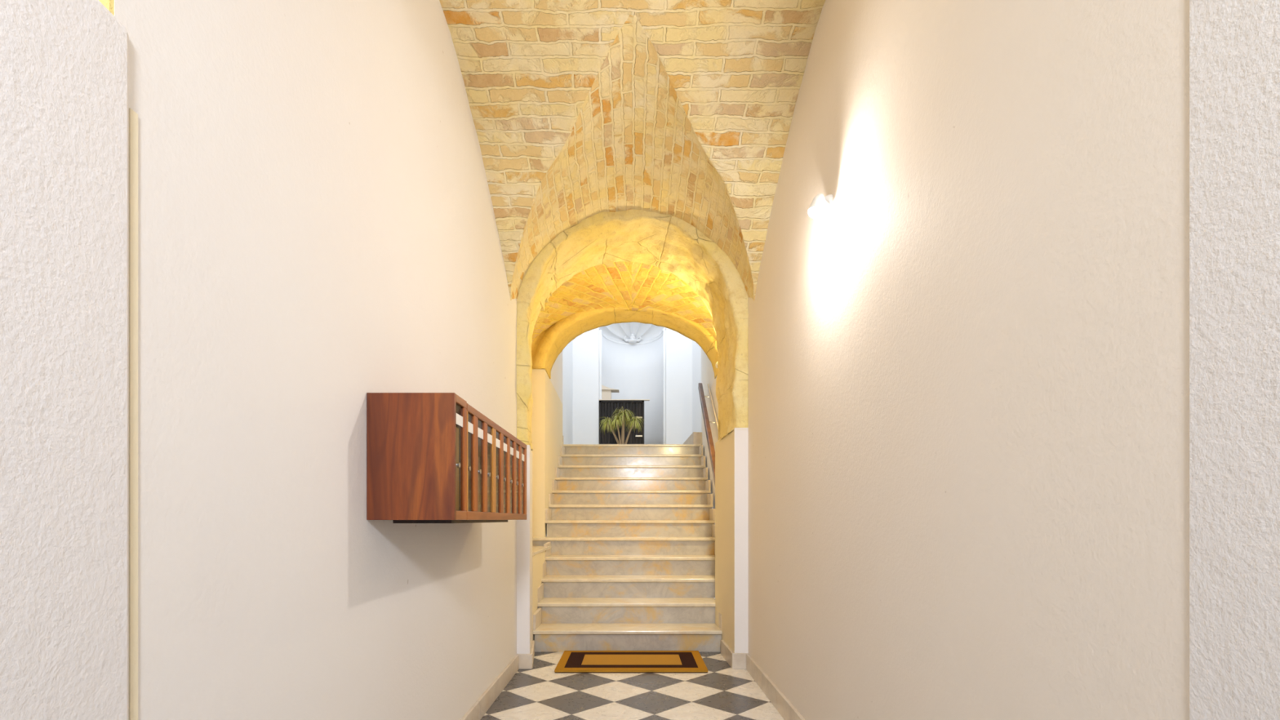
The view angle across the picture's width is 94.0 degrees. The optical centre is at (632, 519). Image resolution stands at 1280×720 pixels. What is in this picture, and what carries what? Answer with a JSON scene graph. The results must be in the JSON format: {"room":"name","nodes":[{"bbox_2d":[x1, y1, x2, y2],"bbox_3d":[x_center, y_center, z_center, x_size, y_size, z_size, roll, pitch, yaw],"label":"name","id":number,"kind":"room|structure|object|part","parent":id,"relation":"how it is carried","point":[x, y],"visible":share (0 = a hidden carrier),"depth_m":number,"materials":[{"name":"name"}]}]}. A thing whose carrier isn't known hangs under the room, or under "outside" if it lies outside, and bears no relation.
{"room":"apartment building entrance hallway","nodes":[
{"label":"apartment building entrance hallway","id":0,"kind":"room"},
{"bbox_2d":[0,0,128,719],"bbox_3d":[-0.850,0.127,-0.042,0.300,1.747,1.916,0,0,0],"label":"wall","id":1,"kind":"structure","parent":0,"point":[64,64],"depth_m":0.80,"materials":[{"name":"white paint"}]},
{"bbox_2d":[98,0,545,719],"bbox_3d":[-0.919,-0.675,2.330,0.342,3.350,6.660,0,0,0],"label":"wall","id":2,"kind":"structure","parent":0,"point":[317,231],"depth_m":1.41,"materials":[{"name":"beige paint"}]},
{"bbox_2d":[128,107,137,719],"bbox_3d":[-0.774,0.184,0.924,0.004,1.632,0.014,0,0,0],"label":"trim","id":3,"kind":"structure","parent":2,"relation":"attached to","point":[133,116],"depth_m":0.92,"materials":[{"name":"beige paint"}]},
{"bbox_2d":[366,392,526,523],"bbox_3d":[-0.646,-0.178,2.332,0.256,0.381,1.190,0,0,0],"label":"mailbox","id":4,"kind":"object","parent":2,"relation":"attached to","point":[432,457],"visible":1,"depth_m":1.74,"materials":[{"name":"brown wood"}]},
{"bbox_3d":[-0.636,0.007,2.217,0.177,0.010,0.820,0,0,0],"label":"panel","id":5,"kind":"part","parent":4,"relation":"part of","materials":[{"name":"brown wood"}]},
{"bbox_3d":[-0.524,-0.185,1.795,0.002,0.319,0.084,0,0,0],"label":"glass pane","id":6,"kind":"part","parent":4,"relation":"part of","materials":[{"name":"white"}]},
{"bbox_3d":[-0.524,-0.357,1.810,0.012,0.024,0.114,0,0,0],"label":"rail","id":7,"kind":"part","parent":4,"relation":"part of","materials":[{"name":"brown wood"}]},
{"bbox_3d":[-0.524,-0.012,1.810,0.012,0.028,0.114,0,0,0],"label":"rail","id":8,"kind":"part","parent":4,"relation":"part of","materials":[{"name":"brown wood"}]},
{"bbox_3d":[-0.524,-0.183,1.912,0.002,0.315,0.086,0,0,0],"label":"glass pane","id":9,"kind":"part","parent":4,"relation":"part of","materials":[{"name":"brown"}]},
{"bbox_3d":[-0.524,-0.183,2.045,0.002,0.315,0.086,0,0,0],"label":"glass pane","id":10,"kind":"part","parent":4,"relation":"part of","materials":[{"name":"brown"}]},
{"bbox_3d":[-0.524,-0.183,2.177,0.002,0.315,0.086,0,0,0],"label":"glass pane","id":11,"kind":"part","parent":4,"relation":"part of","materials":[{"name":"brown"}]},
{"bbox_3d":[-0.524,-0.353,2.399,0.012,0.024,1.056,0,0,0],"label":"rail","id":12,"kind":"part","parent":4,"relation":"part of","materials":[{"name":"brown wood"}]},
{"bbox_3d":[-0.524,-0.012,2.399,0.012,0.028,1.056,0,0,0],"label":"rail","id":13,"kind":"part","parent":4,"relation":"part of","materials":[{"name":"brown wood"}]},
{"bbox_3d":[-0.524,-0.183,2.309,0.002,0.315,0.086,0,0,0],"label":"glass pane","id":14,"kind":"part","parent":4,"relation":"part of","materials":[{"name":"brown"}]},
{"bbox_3d":[-0.524,-0.183,2.441,0.002,0.315,0.086,0,0,0],"label":"glass pane","id":15,"kind":"part","parent":4,"relation":"part of","materials":[{"name":"brown"}]},
{"bbox_3d":[-0.524,-0.183,2.573,0.002,0.315,0.086,0,0,0],"label":"glass pane","id":16,"kind":"part","parent":4,"relation":"part of","materials":[{"name":"brown"}]},
{"bbox_3d":[-0.524,-0.183,2.706,0.002,0.315,0.086,0,0,0],"label":"glass pane","id":17,"kind":"part","parent":4,"relation":"part of","materials":[{"name":"brown"}]},
{"bbox_3d":[-0.524,-0.183,2.838,0.002,0.315,0.086,0,0,0],"label":"glass pane","id":18,"kind":"part","parent":4,"relation":"part of","materials":[{"name":"brown"}]},
{"bbox_2d":[460,653,519,719],"bbox_3d":[-0.766,0.950,2.969,0.018,0.100,2.032,0,0,0],"label":"baseboard","id":19,"kind":"structure","parent":2,"relation":"attached to","point":[495,688],"depth_m":3.23,"materials":[{"name":"beige stone"}]},
{"bbox_2d":[532,546,551,555],"bbox_3d":[-0.918,0.265,5.060,0.333,0.026,1.240,0,0,0],"label":"coping slab","id":20,"kind":"object","parent":2,"relation":"on","point":[535,549],"visible":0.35,"depth_m":5.08,"materials":[{"name":"beige stone"}]},
{"bbox_2d":[516,444,532,653],"bbox_3d":[-0.944,0.250,4.360,0.512,1.500,0.720,0,0,0],"label":"wall","id":21,"kind":"structure","parent":0,"point":[524,527],"depth_m":4.00,"materials":[{"name":"paint"}]},
{"bbox_2d":[518,653,532,669],"bbox_3d":[-0.723,0.950,3.991,0.105,0.100,0.018,0,0,0],"label":"baseboard","id":22,"kind":"structure","parent":21,"relation":"attached to","point":[525,660],"depth_m":3.98,"materials":[{"name":"beige stone"}]},
{"bbox_2d":[529,640,534,667],"bbox_3d":[-0.708,0.950,4.221,0.018,0.100,0.444,0,0,-8],"label":"baseboard","id":23,"kind":"structure","parent":21,"relation":"attached to","point":[532,649],"depth_m":4.16,"materials":[{"name":"beige stone"}]},
{"bbox_2d":[539,273,559,311],"bbox_3d":[-0.100,-1.545,4.365,2.200,2.110,0.670,0,0,0],"label":"wall","id":24,"kind":"structure","parent":0,"point":[542,304],"depth_m":4.64,"materials":[{"name":"yellow stone"}]},
{"bbox_2d":[531,340,573,537],"bbox_3d":[-1.138,-2.100,8.480,0.524,6.200,5.040,0,0,0],"label":"wall","id":25,"kind":"structure","parent":0,"point":[547,406],"depth_m":6.24,"materials":[{"name":"beige paint"}]},
{"bbox_2d":[531,306,716,378],"bbox_3d":[-0.003,-3.350,6.147,3.560,3.700,0.445,0,0,0],"label":"arch","id":26,"kind":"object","parent":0,"point":[558,335],"depth_m":6.06,"materials":[{"name":"stone"}]},
{"bbox_2d":[532,262,716,342],"bbox_3d":[-0.080,-1.837,5.342,2.272,0.852,1.388,0,0,0],"label":"ceiling","id":27,"kind":"structure","parent":0,"point":[639,286],"depth_m":5.52,"materials":[{"name":"stone"}]},
{"bbox_2d":[439,0,825,301],"bbox_3d":[-0.023,-1.693,2.430,1.888,1.042,3.347,0,0,0],"label":"ceiling","id":28,"kind":"structure","parent":0,"point":[580,109],"depth_m":2.87,"materials":[{"name":"brick"}]},
{"bbox_2d":[515,208,748,450],"bbox_3d":[-0.061,-1.539,4.357,2.578,2.098,0.757,0,0,0],"label":"archway","id":29,"kind":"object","parent":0,"point":[668,243],"depth_m":4.15,"materials":[{"name":"yellow stone"}]},
{"bbox_2d":[480,652,784,719],"bbox_3d":[0.000,1.050,1.500,3.200,0.100,6.200,0,0,0],"label":"floor","id":30,"kind":"structure","parent":0,"point":[723,692],"depth_m":3.37,"materials":[{"name":"tile"}]},
{"bbox_2d":[532,444,721,652],"bbox_3d":[-0.075,0.010,6.293,1.950,1.980,3.630,0,0,0],"label":"staircase","id":31,"kind":"structure","parent":30,"relation":"on","point":[629,563],"depth_m":5.68,"materials":[{"name":"beige stone"}]},
{"bbox_2d":[554,650,707,672],"bbox_3d":[-0.008,0.991,4.173,1.000,0.019,0.577,0,0,0],"label":"doormat","id":32,"kind":"object","parent":30,"relation":"on","point":[571,661],"visible":1,"depth_m":4.09,"materials":[{"name":"orange fabric"}]},
{"bbox_2d":[573,327,692,444],"bbox_3d":[0.000,-3.090,11.060,2.200,4.220,0.120,0,0,0],"label":"wall","id":33,"kind":"structure","parent":0,"point":[586,345],"depth_m":11.00,"materials":[{"name":"white paint"}]},
{"bbox_2d":[601,385,619,399],"bbox_3d":[-0.425,-1.740,11.175,0.350,1.520,0.250,0,0,0],"label":"trim","id":34,"kind":"structure","parent":33,"relation":"attached to","point":[606,392],"depth_m":11.08,"materials":[{"name":"beige paint"}]},
{"bbox_2d":[599,328,666,344],"bbox_3d":[0.000,-3.455,11.420,1.240,0.110,0.800,0,0,0],"label":"trim","id":35,"kind":"structure","parent":33,"relation":"attached to","point":[661,335],"depth_m":11.63,"materials":[{"name":"white paint"}]},
{"bbox_2d":[599,329,666,444],"bbox_3d":[0.000,-2.240,11.419,1.240,2.520,0.801,0,0,0],"label":"wall niche","id":36,"kind":"object","parent":33,"relation":"in","point":[638,371],"visible":0.53,"depth_m":11.61,"materials":[{"name":"white paint"}]},
{"bbox_2d":[599,322,666,342],"bbox_3d":[-0.007,-3.811,11.440,1.306,0.693,0.840,0,0,0],"label":"scallop shell","id":37,"kind":"object","parent":36,"relation":"attached to","point":[630,332],"visible":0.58,"depth_m":11.68,"materials":[{"name":"white paint"}]},
{"bbox_2d":[692,340,716,432],"bbox_3d":[1.141,-3.090,8.685,0.519,4.220,4.630,0,0,0],"label":"wall","id":38,"kind":"structure","parent":0,"point":[696,348],"depth_m":9.85,"materials":[{"name":"white paint"}]},
{"bbox_2d":[683,431,702,444],"bbox_3d":[0.838,-1.065,8.515,0.116,0.170,1.374,0,0,-2],"label":"baseboard","id":39,"kind":"structure","parent":38,"relation":"attached to","point":[695,437],"depth_m":7.83,"materials":[{"name":"beige stone"}]},
{"bbox_2d":[702,350,718,598],"bbox_3d":[0.968,-0.700,6.300,0.265,3.400,3.000,0,0,0],"label":"wall","id":40,"kind":"structure","parent":0,"point":[713,427],"depth_m":6.72,"materials":[{"name":"beige paint"}]},
{"bbox_2d":[697,382,718,485],"bbox_3d":[0.812,-0.917,6.008,0.155,1.389,2.154,0,0,2],"label":"stair handrail","id":41,"kind":"object","parent":40,"relation":"attached to","point":[706,421],"visible":0.59,"depth_m":6.01,"materials":[{"name":"brown wood"}]},
{"bbox_2d":[715,427,747,653],"bbox_3d":[0.832,0.193,4.400,0.336,1.615,0.800,0,0,0],"label":"wall","id":42,"kind":"structure","parent":0,"point":[731,451],"depth_m":4.09,"materials":[{"name":"paint"}]},
{"bbox_2d":[720,640,733,666],"bbox_3d":[0.669,0.948,4.220,0.018,0.105,0.440,0,0,-1],"label":"baseboard","id":43,"kind":"structure","parent":42,"relation":"attached to","point":[726,651],"depth_m":4.21,"materials":[{"name":"beige stone"}]},
{"bbox_2d":[731,653,748,669],"bbox_3d":[0.720,0.948,3.991,0.110,0.105,0.018,0,0,0],"label":"baseboard","id":44,"kind":"structure","parent":42,"relation":"attached to","point":[738,660],"depth_m":3.98,"materials":[{"name":"beige stone"}]},
{"bbox_2d":[747,0,1279,719],"bbox_3d":[0.885,-0.675,1.500,0.229,3.350,5.000,0,0,0],"label":"wall","id":45,"kind":"structure","parent":0,"point":[968,375],"depth_m":1.18,"materials":[{"name":"beige paint"}]},
{"bbox_2d":[746,653,805,719],"bbox_3d":[0.766,0.948,3.294,0.018,0.105,1.382,0,0,0],"label":"baseboard","id":46,"kind":"structure","parent":45,"relation":"attached to","point":[787,710],"depth_m":3.22,"materials":[{"name":"beige stone"}]},
{"bbox_2d":[808,193,833,218],"bbox_3d":[0.733,-1.210,2.304,0.151,0.110,0.064,0,0,-41],"label":"wall spotlight","id":47,"kind":"object","parent":45,"relation":"attached to","point":[820,203],"visible":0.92,"depth_m":2.27,"materials":[{"name":"white ceramic"}]},
{"bbox_3d":[0.741,-1.226,2.309,0.075,0.026,0.013,0,0,-43],"label":"arm","id":48,"kind":"part","parent":47,"relation":"part of","materials":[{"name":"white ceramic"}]},
{"bbox_3d":[0.000,-0.890,9.820,2.500,0.179,3.960,0,0,0],"label":"floor","id":49,"kind":"structure","parent":0,"visible":0},
{"bbox_2d":[598,407,644,444],"bbox_3d":[-0.197,-1.448,10.276,0.867,0.937,0.503,0,0,4],"label":"potted palm","id":50,"kind":"object","parent":49,"relation":"on","point":[634,421],"visible":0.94,"depth_m":10.27,"materials":[{"name":"plant"}]},
{"bbox_2d":[599,399,649,444],"bbox_3d":[-0.150,-1.594,11.000,0.930,1.228,0.070,0,0,0],"label":"gate","id":51,"kind":"object","parent":49,"relation":"on","point":[607,407],"visible":0.56,"depth_m":10.99,"materials":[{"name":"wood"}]}
]}

